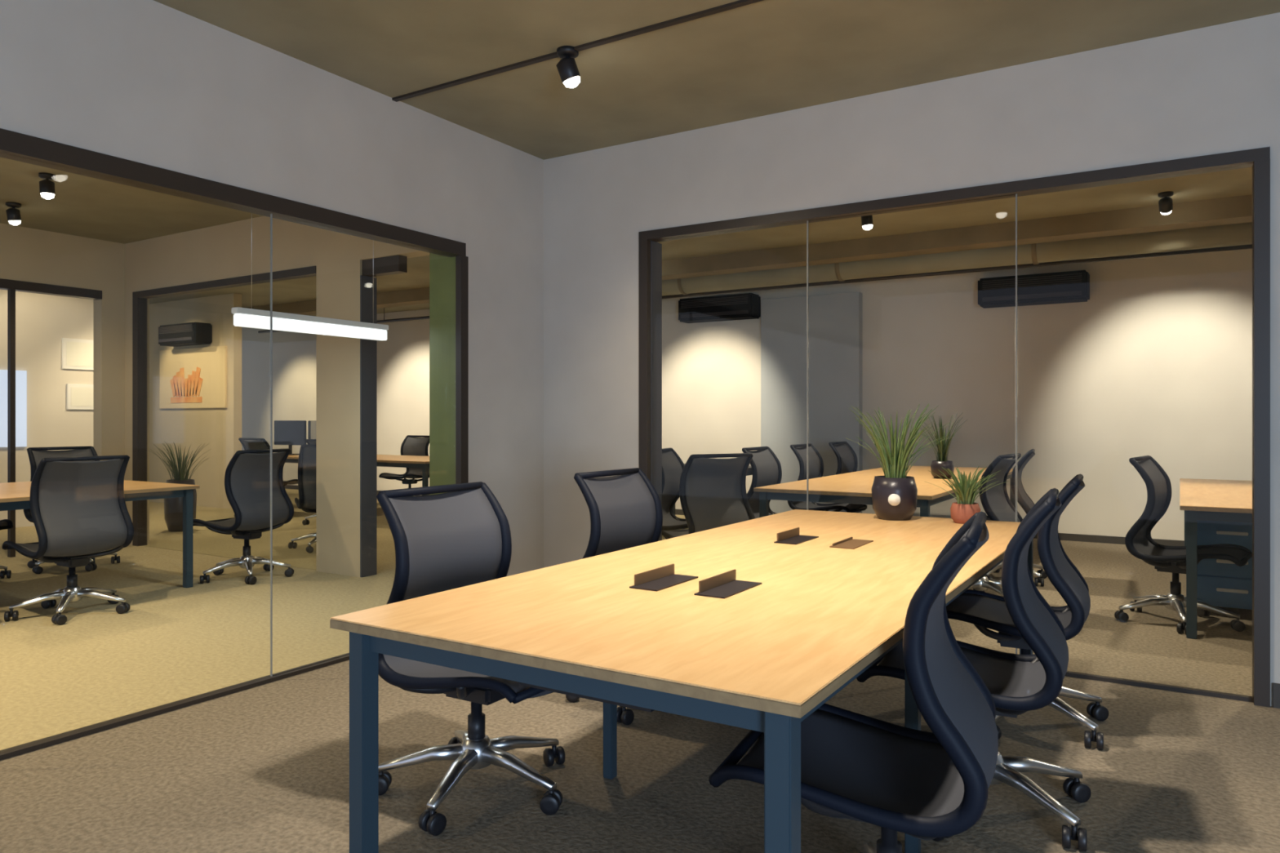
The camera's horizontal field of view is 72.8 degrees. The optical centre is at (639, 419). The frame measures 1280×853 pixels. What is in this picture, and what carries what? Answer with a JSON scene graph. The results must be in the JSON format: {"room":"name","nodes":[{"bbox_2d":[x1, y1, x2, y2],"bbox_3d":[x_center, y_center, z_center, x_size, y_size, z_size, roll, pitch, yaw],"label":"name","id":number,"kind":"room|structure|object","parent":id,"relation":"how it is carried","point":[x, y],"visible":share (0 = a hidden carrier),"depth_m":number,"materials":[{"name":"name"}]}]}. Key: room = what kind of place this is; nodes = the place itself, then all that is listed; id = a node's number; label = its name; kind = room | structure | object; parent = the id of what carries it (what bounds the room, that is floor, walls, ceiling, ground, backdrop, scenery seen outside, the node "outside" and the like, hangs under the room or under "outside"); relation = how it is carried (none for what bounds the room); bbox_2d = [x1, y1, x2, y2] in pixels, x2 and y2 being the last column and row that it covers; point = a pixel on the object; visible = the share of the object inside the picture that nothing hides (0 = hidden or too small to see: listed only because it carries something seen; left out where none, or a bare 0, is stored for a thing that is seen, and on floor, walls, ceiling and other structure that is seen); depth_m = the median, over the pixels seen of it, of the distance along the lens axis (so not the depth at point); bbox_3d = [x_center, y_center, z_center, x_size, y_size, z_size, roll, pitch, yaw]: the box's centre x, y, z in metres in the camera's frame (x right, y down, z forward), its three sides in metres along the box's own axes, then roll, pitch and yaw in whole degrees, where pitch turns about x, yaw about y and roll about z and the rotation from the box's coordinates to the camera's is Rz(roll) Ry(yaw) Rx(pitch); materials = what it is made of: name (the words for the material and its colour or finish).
{"room":"office","nodes":[
{"label":"office","id":0,"kind":"room"},
{"bbox_2d":[0,289,93,527],"bbox_3d":[-7.360,-0.250,9.087,0.100,2.900,3.650,0,0,32],"label":"wall","id":1,"kind":"structure","parent":0,"point":[42,321],"depth_m":9.92,"materials":[{"name":"beige paint"}]},
{"bbox_2d":[0,369,26,447],"bbox_3d":[-7.418,-0.125,8.870,0.030,0.850,2.020,0,0,32],"label":"window","id":2,"kind":"structure","parent":1,"relation":"in","point":[20,375],"depth_m":9.64,"materials":[{"name":"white glass"}]},
{"bbox_2d":[62,337,93,370],"bbox_3d":[-6.526,-0.770,10.305,0.028,0.360,0.620,0,0,32],"label":"picture","id":3,"kind":"object","parent":1,"relation":"attached to","point":[77,353],"visible":0.6,"depth_m":10.17,"materials":[{"name":"white paper"}]},
{"bbox_2d":[66,341,93,366],"bbox_3d":[-6.515,-0.770,10.298,0.002,0.280,0.540,0,0,32],"label":"print","id":4,"kind":"object","parent":3,"relation":"attached to","point":[78,353],"depth_m":10.19,"materials":[{"name":"white paper"}]},
{"bbox_2d":[66,383,93,409],"bbox_3d":[-6.526,-0.270,10.305,0.028,0.300,0.520,0,0,32],"label":"picture","id":5,"kind":"object","parent":1,"relation":"attached to","point":[78,397],"visible":0.6,"depth_m":10.19,"materials":[{"name":"white paper"}]},
{"bbox_2d":[71,386,93,406],"bbox_3d":[-6.515,-0.270,10.298,0.002,0.220,0.440,0,0,32],"label":"print","id":6,"kind":"object","parent":5,"relation":"attached to","point":[80,396],"depth_m":10.22,"materials":[{"name":"white paper"}]},
{"bbox_2d":[0,222,124,479],"bbox_3d":[-6.977,-0.250,5.303,0.150,2.900,7.630,0,0,32],"label":"wall","id":7,"kind":"structure","parent":0,"point":[30,255],"depth_m":8.21,"materials":[{"name":"paint"}]},
{"bbox_2d":[0,278,102,557],"bbox_3d":[-7.046,-0.010,5.134,0.110,2.420,7.270,0,0,32],"label":"window","id":8,"kind":"structure","parent":7,"relation":"in","point":[11,286],"depth_m":7.58,"materials":[{"name":"brown metal"}]},
{"bbox_2d":[149,293,241,509],"bbox_3d":[-6.576,-0.250,12.409,2.720,2.900,0.120,0,0,32],"label":"wall partition","id":9,"kind":"structure","parent":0,"point":[220,428],"depth_m":12.03,"materials":[{"name":"paint"}]},
{"bbox_2d":[158,321,212,346],"bbox_3d":[-6.307,-1.180,12.009,0.900,0.280,0.275,0,0,32],"label":"air conditioner","id":10,"kind":"object","parent":9,"relation":"attached to","point":[194,333],"visible":1,"depth_m":11.84,"materials":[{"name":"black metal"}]},
{"bbox_2d":[159,324,192,333],"bbox_3d":[-6.374,-1.244,11.901,0.800,0.088,0.006,0,0,32],"label":"grille","id":11,"kind":"object","parent":10,"relation":"attached to","point":[172,328],"depth_m":11.89,"materials":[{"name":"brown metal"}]},
{"bbox_2d":[159,345,226,408],"bbox_3d":[-6.260,-0.580,12.121,1.600,0.840,0.036,0,0,32],"label":"picture","id":12,"kind":"object","parent":9,"relation":"attached to","point":[194,377],"visible":1,"depth_m":12.07,"materials":[{"name":"beige paper"}]},
{"bbox_2d":[0,0,543,576],"bbox_3d":[-2.712,-0.250,2.560,0.250,2.900,7.480,0,0,32],"label":"wall","id":13,"kind":"structure","parent":0,"point":[152,82],"depth_m":4.16,"materials":[{"name":"paint"}]},
{"bbox_2d":[0,128,468,760],"bbox_3d":[-2.899,0.087,2.252,0.267,2.225,6.760,0,0,32],"label":"window","id":14,"kind":"structure","parent":13,"relation":"in","point":[448,260],"depth_m":4.20,"materials":[{"name":"brown metal"}]},
{"bbox_2d":[0,488,1279,852],"bbox_3d":[-4.069,1.250,6.520,20.200,0.100,12.770,0,0,32],"label":"floor","id":15,"kind":"structure","parent":0,"point":[264,768],"depth_m":3.26,"materials":[{"name":"grey carpet"}]},
{"bbox_2d":[0,519,13,578],"bbox_3d":[-5.013,0.711,6.362,0.642,0.978,0.655,0,0,32],"label":"office chair","id":16,"kind":"object","parent":15,"relation":"on","point":[5,524],"visible":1,"depth_m":6.46,"materials":[{"name":"black plastic"}]},
{"bbox_2d":[2,454,133,625],"bbox_3d":[-3.542,0.711,5.383,0.642,0.978,0.655,0,0,32],"label":"office chair","id":17,"kind":"object","parent":15,"relation":"on","point":[79,512],"visible":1,"depth_m":5.27,"materials":[{"name":"black fabric"}]},
{"bbox_2d":[23,445,119,573],"bbox_3d":[-4.591,0.711,7.041,0.642,0.978,0.655,0,0,32],"label":"office chair","id":18,"kind":"object","parent":15,"relation":"on","point":[36,455],"visible":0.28,"depth_m":7.03,"materials":[{"name":"black fabric"}]},
{"bbox_2d":[0,480,199,587],"bbox_3d":[-4.480,0.835,5.510,1.470,0.730,2.620,0,0,32],"label":"conference table","id":19,"kind":"object","parent":15,"relation":"on","point":[13,495],"visible":0.61,"depth_m":6.18,"materials":[{"name":"brown wood"}]},
{"bbox_2d":[149,440,209,532],"bbox_3d":[-4.993,0.716,9.405,0.588,0.969,0.639,0,0,32],"label":"potted plant","id":20,"kind":"object","parent":15,"relation":"on","point":[173,507],"visible":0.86,"depth_m":9.29,"materials":[{"name":"green plant"}]},
{"bbox_2d":[193,448,293,584],"bbox_3d":[-3.018,0.711,6.601,0.642,0.978,0.655,0,0,24],"label":"office chair","id":21,"kind":"object","parent":15,"relation":"on","point":[247,473],"visible":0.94,"depth_m":6.49,"materials":[{"name":"black fabric"}]},
{"bbox_2d":[234,437,297,517],"bbox_3d":[-4.621,0.711,10.747,0.655,0.978,0.642,0,0,32],"label":"office chair","id":22,"kind":"object","parent":15,"relation":"on","point":[260,443],"visible":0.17,"depth_m":10.58,"materials":[{"name":"black fabric"}]},
{"bbox_2d":[288,444,315,553],"bbox_3d":[-2.951,0.711,8.155,0.655,0.978,0.642,0,0,-28],"label":"office chair","id":23,"kind":"object","parent":15,"relation":"on","point":[306,501],"visible":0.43,"depth_m":7.92,"materials":[{"name":"black fabric"}]},
{"bbox_2d":[302,439,315,524],"bbox_3d":[-3.527,0.711,10.065,0.655,0.978,0.642,0,0,27],"label":"office chair","id":24,"kind":"object","parent":15,"relation":"on","point":[306,522],"visible":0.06,"depth_m":9.91,"materials":[{"name":"black fabric"}]},
{"bbox_2d":[284,454,429,495],"bbox_3d":[-3.481,0.835,11.060,3.200,0.730,1.100,0,0,32],"label":"desk","id":25,"kind":"object","parent":15,"relation":"on","point":[383,460],"visible":0.22,"depth_m":10.11,"materials":[{"name":"brown wood"}]},
{"bbox_2d":[274,420,306,454],"bbox_3d":[-4.723,0.240,11.715,0.540,0.460,0.160,0,0,22],"label":"computer monitor","id":26,"kind":"object","parent":25,"relation":"on","point":[290,433],"visible":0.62,"depth_m":11.69,"materials":[{"name":"black plastic"}]},
{"bbox_2d":[307,420,315,439],"bbox_3d":[-4.298,0.240,11.451,0.160,0.460,0.540,0,0,-8],"label":"computer monitor","id":27,"kind":"object","parent":25,"relation":"on","point":[311,424],"visible":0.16,"depth_m":11.28,"materials":[{"name":"black plastic"}]},
{"bbox_2d":[378,435,429,496],"bbox_3d":[-3.255,0.711,12.177,0.655,0.978,0.642,0,0,32],"label":"office chair","id":28,"kind":"object","parent":15,"relation":"on","point":[412,445],"visible":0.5,"depth_m":12.29,"materials":[{"name":"black fabric"}]},
{"bbox_2d":[376,481,565,835],"bbox_3d":[-0.503,0.711,2.803,0.642,0.978,0.655,0,0,31],"label":"office chair","id":29,"kind":"object","parent":15,"relation":"on","point":[459,537],"visible":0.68,"depth_m":2.79,"materials":[{"name":"black fabric"}]},
{"bbox_2d":[565,467,662,725],"bbox_3d":[0.046,0.711,3.704,0.642,0.978,0.655,0,0,33],"label":"office chair","id":30,"kind":"object","parent":15,"relation":"on","point":[625,508],"visible":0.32,"depth_m":3.79,"materials":[{"name":"black fabric"}]},
{"bbox_2d":[662,448,688,530],"bbox_3d":[0.360,0.711,6.578,0.642,0.978,0.655,0,0,22],"label":"office chair","id":31,"kind":"object","parent":15,"relation":"on","point":[673,466],"visible":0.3,"depth_m":6.75,"materials":[{"name":"black fabric"}]},
{"bbox_2d":[329,509,1033,852],"bbox_3d":[0.541,0.818,2.997,1.182,0.765,2.940,0,0,32],"label":"conference table","id":32,"kind":"object","parent":15,"relation":"on","point":[756,624],"visible":0.89,"depth_m":2.06,"materials":[{"name":"brown wood"}]},
{"bbox_2d":[847,403,955,520],"bbox_3d":[1.231,0.197,4.087,0.471,0.546,0.543,0,0,32],"label":"potted plant","id":33,"kind":"object","parent":32,"relation":"on","point":[895,493],"visible":1,"depth_m":4.04,"materials":[{"name":"green plant"}]},
{"bbox_2d":[925,466,1009,524],"bbox_3d":[1.478,0.342,3.952,0.363,0.257,0.325,0,0,-18],"label":"potted plant","id":34,"kind":"object","parent":32,"relation":"on","point":[962,510],"visible":0.99,"depth_m":3.91,"materials":[{"name":"green plant"}]},
{"bbox_2d":[662,453,755,539],"bbox_3d":[0.429,0.711,5.870,0.655,0.978,0.642,0,0,-30],"label":"office chair","id":35,"kind":"object","parent":15,"relation":"on","point":[713,494],"visible":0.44,"depth_m":5.70,"materials":[{"name":"black fabric"}]},
{"bbox_2d":[672,463,752,515],"bbox_3d":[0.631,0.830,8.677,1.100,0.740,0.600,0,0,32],"label":"office chair","id":36,"kind":"object","parent":15,"relation":"on","point":[749,468],"visible":0.02,"depth_m":8.46,"materials":[{"name":"black fabric"}]},
{"bbox_2d":[742,446,782,518],"bbox_3d":[1.128,0.711,6.956,0.642,0.978,0.655,0,0,32],"label":"office chair","id":37,"kind":"object","parent":15,"relation":"on","point":[766,470],"visible":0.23,"depth_m":7.09,"materials":[{"name":"black fabric"}]},
{"bbox_2d":[787,443,866,512],"bbox_3d":[1.657,0.711,7.805,0.642,0.978,0.655,0,0,32],"label":"office chair","id":38,"kind":"object","parent":15,"relation":"on","point":[815,464],"visible":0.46,"depth_m":7.89,"materials":[{"name":"black fabric"}]},
{"bbox_2d":[828,441,866,511],"bbox_3d":[2.185,0.711,8.654,0.642,0.978,0.655,0,0,32],"label":"office chair","id":39,"kind":"object","parent":15,"relation":"on","point":[847,462],"visible":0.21,"depth_m":8.79,"materials":[{"name":"black fabric"}]},
{"bbox_2d":[708,511,998,852],"bbox_3d":[0.534,0.711,1.976,0.642,0.978,0.655,0,0,24],"label":"office chair","id":40,"kind":"object","parent":15,"relation":"on","point":[920,784],"visible":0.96,"depth_m":1.85,"materials":[{"name":"grey fabric"}]},
{"bbox_2d":[753,465,1015,517],"bbox_3d":[2.218,0.835,7.159,1.200,0.730,3.500,0,0,32],"label":"conference table","id":41,"kind":"object","parent":15,"relation":"on","point":[854,487],"visible":0.39,"depth_m":5.99,"materials":[{"name":"brown wood"}]},
{"bbox_2d":[920,412,967,479],"bbox_3d":[2.409,0.206,6.982,0.364,0.528,0.360,0,0,-3],"label":"potted plant","id":42,"kind":"object","parent":41,"relation":"on","point":[942,460],"visible":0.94,"depth_m":6.93,"materials":[{"name":"green plant"}]},
{"bbox_2d":[856,488,1091,852],"bbox_3d":[1.050,0.711,2.711,0.642,0.978,0.655,0,0,27],"label":"office chair","id":43,"kind":"object","parent":15,"relation":"on","point":[1017,684],"visible":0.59,"depth_m":2.56,"materials":[{"name":"black fabric"}]},
{"bbox_2d":[968,453,1022,595],"bbox_3d":[2.224,0.711,5.753,0.642,0.978,0.655,0,0,37],"label":"office chair","id":44,"kind":"object","parent":15,"relation":"on","point":[996,503],"visible":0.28,"depth_m":5.58,"materials":[{"name":"black fabric"}]},
{"bbox_2d":[985,448,1047,586],"bbox_3d":[2.715,0.711,6.540,0.642,0.978,0.655,0,0,27],"label":"office chair","id":45,"kind":"object","parent":15,"relation":"on","point":[1024,500],"visible":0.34,"depth_m":6.29,"materials":[{"name":"black fabric"}]},
{"bbox_2d":[946,474,1108,750],"bbox_3d":[1.503,0.711,3.459,0.642,0.978,0.655,0,0,29],"label":"office chair","id":46,"kind":"object","parent":15,"relation":"on","point":[985,611],"visible":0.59,"depth_m":3.30,"materials":[{"name":"black fabric"}]},
{"bbox_2d":[1114,455,1252,634],"bbox_3d":[3.196,0.711,5.115,0.642,0.978,0.655,0,0,41],"label":"office chair","id":47,"kind":"object","parent":15,"relation":"on","point":[1139,542],"visible":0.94,"depth_m":5.12,"materials":[{"name":"black fabric"}]},
{"bbox_2d":[1179,478,1252,639],"bbox_3d":[4.283,0.835,5.462,1.500,0.730,2.600,0,0,32],"label":"desk","id":48,"kind":"object","parent":15,"relation":"on","point":[1202,500],"visible":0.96,"depth_m":4.76,"materials":[{"name":"brown wood"}]},
{"bbox_2d":[1196,520,1252,609],"bbox_3d":[3.739,0.900,5.497,0.440,0.600,0.535,0,0,32],"label":"drawer pedestal","id":49,"kind":"object","parent":15,"relation":"on","point":[1222,583],"visible":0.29,"depth_m":5.30,"materials":[{"name":"blue paint"}]},
{"bbox_2d":[0,0,1279,316],"bbox_3d":[-4.069,-1.750,6.520,20.200,0.100,12.770,0,0,32],"label":"ceiling","id":50,"kind":"structure","parent":0,"point":[765,57],"depth_m":4.13,"materials":[{"name":"concrete"}]},
{"bbox_2d":[5,201,21,225],"bbox_3d":[-4.915,-1.615,6.807,0.100,0.170,0.103,0,0,32],"label":"ceiling spotlight","id":51,"kind":"object","parent":50,"relation":"attached to","point":[13,215],"visible":1,"depth_m":6.78,"materials":[{"name":"black plastic"}]},
{"bbox_2d":[38,172,55,199],"bbox_3d":[-4.106,-1.615,6.007,0.100,0.170,0.100,0,0,32],"label":"ceiling spotlight","id":52,"kind":"object","parent":50,"relation":"attached to","point":[46,187],"visible":1,"depth_m":5.98,"materials":[{"name":"black plastic"}]},
{"bbox_2d":[231,213,388,340],"bbox_3d":[-2.029,-1.120,5.445,0.060,1.160,1.120,0,0,32],"label":"linear pendant","id":53,"kind":"object","parent":50,"relation":"hanging from","point":[251,317],"visible":0.92,"depth_m":5.39,"materials":[{"name":"white plastic"}]},
{"bbox_2d":[233,313,386,340],"bbox_3d":[-2.029,-0.575,5.445,0.056,0.070,1.100,0,0,32],"label":"diffuser","id":54,"kind":"object","parent":53,"relation":"attached to","point":[286,322],"depth_m":5.38,"materials":[{"name":"white plastic"}]},
{"bbox_2d":[555,45,580,88],"bbox_3d":[-0.331,-1.616,3.990,0.102,0.168,0.110,0,0,32],"label":"ceiling spotlight","id":55,"kind":"object","parent":50,"relation":"attached to","point":[567,68],"visible":1,"depth_m":3.96,"materials":[{"name":"black plastic"}]},
{"bbox_2d":[391,0,763,102],"bbox_3d":[1.556,-1.694,2.812,6.730,0.012,0.030,0,0,32],"label":"track","id":56,"kind":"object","parent":50,"relation":"attached to","point":[739,3],"depth_m":3.90,"materials":[{"name":"brown metal"}]},
{"bbox_2d":[246,194,1252,315],"bbox_3d":[-1.564,-1.620,10.544,20.200,0.160,0.250,0,0,32],"label":"ceiling beam","id":57,"kind":"structure","parent":50,"relation":"attached to","point":[1232,210],"depth_m":7.73,"materials":[{"name":"brown concrete"}]},
{"bbox_2d":[257,244,1252,333],"bbox_3d":[0.501,-1.569,10.172,16.100,0.262,0.044,0,0,32],"label":"conduit","id":58,"kind":"object","parent":50,"relation":"hanging from","point":[1242,246],"visible":0.44,"depth_m":8.54,"materials":[{"name":"brown metal"}]},
{"bbox_2d":[861,214,873,230],"bbox_3d":[1.829,-1.615,6.989,0.100,0.171,0.100,0,0,32],"label":"ceiling spotlight","id":59,"kind":"object","parent":50,"relation":"attached to","point":[867,223],"visible":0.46,"depth_m":6.96,"materials":[{"name":"black plastic"}]},
{"bbox_2d":[662,222,1252,295],"bbox_3d":[2.157,-1.540,8.669,11.500,0.277,0.277,0,0,32],"label":"ceiling beam","id":60,"kind":"structure","parent":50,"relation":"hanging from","point":[1233,234],"depth_m":7.94,"materials":[{"name":"metal"}]},
{"bbox_2d":[1157,191,1173,214],"bbox_3d":[3.947,-1.621,6.511,0.100,0.157,0.130,0,0,32],"label":"ceiling spotlight","id":61,"kind":"object","parent":50,"relation":"attached to","point":[1166,203],"visible":1,"depth_m":6.48,"materials":[{"name":"black plastic"}]},
{"bbox_2d":[124,12,1279,706],"bbox_3d":[0.094,-0.250,5.307,11.850,2.900,0.150,0,0,32],"label":"wall","id":62,"kind":"structure","parent":0,"point":[1214,89],"depth_m":4.98,"materials":[{"name":"paint"}]},
{"bbox_2d":[132,254,407,577],"bbox_3d":[-3.280,-0.010,7.401,3.590,2.420,0.160,0,0,32],"label":"window frame","id":63,"kind":"structure","parent":62,"relation":"in","point":[393,264],"depth_m":6.72,"materials":[{"name":"brown metal"}]},
{"bbox_2d":[638,146,1270,707],"bbox_3d":[1.354,0.029,4.513,3.110,2.342,0.174,0,0,32],"label":"window","id":64,"kind":"structure","parent":62,"relation":"in","point":[650,251],"depth_m":3.92,"materials":[{"name":"brown metal"}]},
{"bbox_2d":[1272,682,1279,708],"bbox_3d":[3.862,1.150,2.864,2.870,0.100,0.015,0,0,32],"label":"baseboard","id":65,"kind":"structure","parent":62,"relation":"attached to","point":[1276,686],"depth_m":3.61,"materials":[{"name":"grey"}]},
{"bbox_2d":[241,248,1252,540],"bbox_3d":[-0.761,-0.250,11.835,20.200,2.900,0.150,0,0,32],"label":"wall","id":66,"kind":"structure","parent":0,"point":[1157,363],"depth_m":8.89,"materials":[{"name":"beige paint"}]},
{"bbox_2d":[678,293,760,323],"bbox_3d":[0.952,-1.350,10.518,1.000,0.280,0.275,0,0,32],"label":"air conditioner","id":67,"kind":"object","parent":66,"relation":"attached to","point":[746,305],"visible":1,"depth_m":10.38,"materials":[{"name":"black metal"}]},
{"bbox_2d":[680,295,747,308],"bbox_3d":[0.884,-1.414,10.410,0.900,0.088,0.006,0,0,32],"label":"grille","id":68,"kind":"object","parent":67,"relation":"attached to","point":[717,301],"depth_m":10.40,"materials":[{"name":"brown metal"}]},
{"bbox_2d":[284,484,1184,546],"bbox_3d":[-0.805,1.165,11.764,20.200,0.070,0.015,0,0,32],"label":"baseboard","id":69,"kind":"structure","parent":66,"relation":"attached to","point":[1063,536],"depth_m":8.48,"materials":[{"name":"grey"}]},
{"bbox_2d":[760,292,862,513],"bbox_3d":[1.961,-0.110,9.981,1.180,2.620,0.120,0,0,32],"label":"wall panel","id":70,"kind":"object","parent":66,"relation":"attached to","point":[835,321],"visible":0.64,"depth_m":9.90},
{"bbox_2d":[977,270,1089,308],"bbox_3d":[3.923,-1.300,8.668,1.000,0.280,0.275,0,0,32],"label":"air conditioner","id":71,"kind":"object","parent":66,"relation":"attached to","point":[1068,286],"visible":1,"depth_m":8.55,"materials":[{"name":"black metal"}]},
{"bbox_2d":[982,273,1081,289],"bbox_3d":[3.856,-1.364,8.560,0.900,0.088,0.006,0,0,32],"label":"grille","id":72,"kind":"object","parent":71,"relation":"attached to","point":[1038,281],"depth_m":8.55,"materials":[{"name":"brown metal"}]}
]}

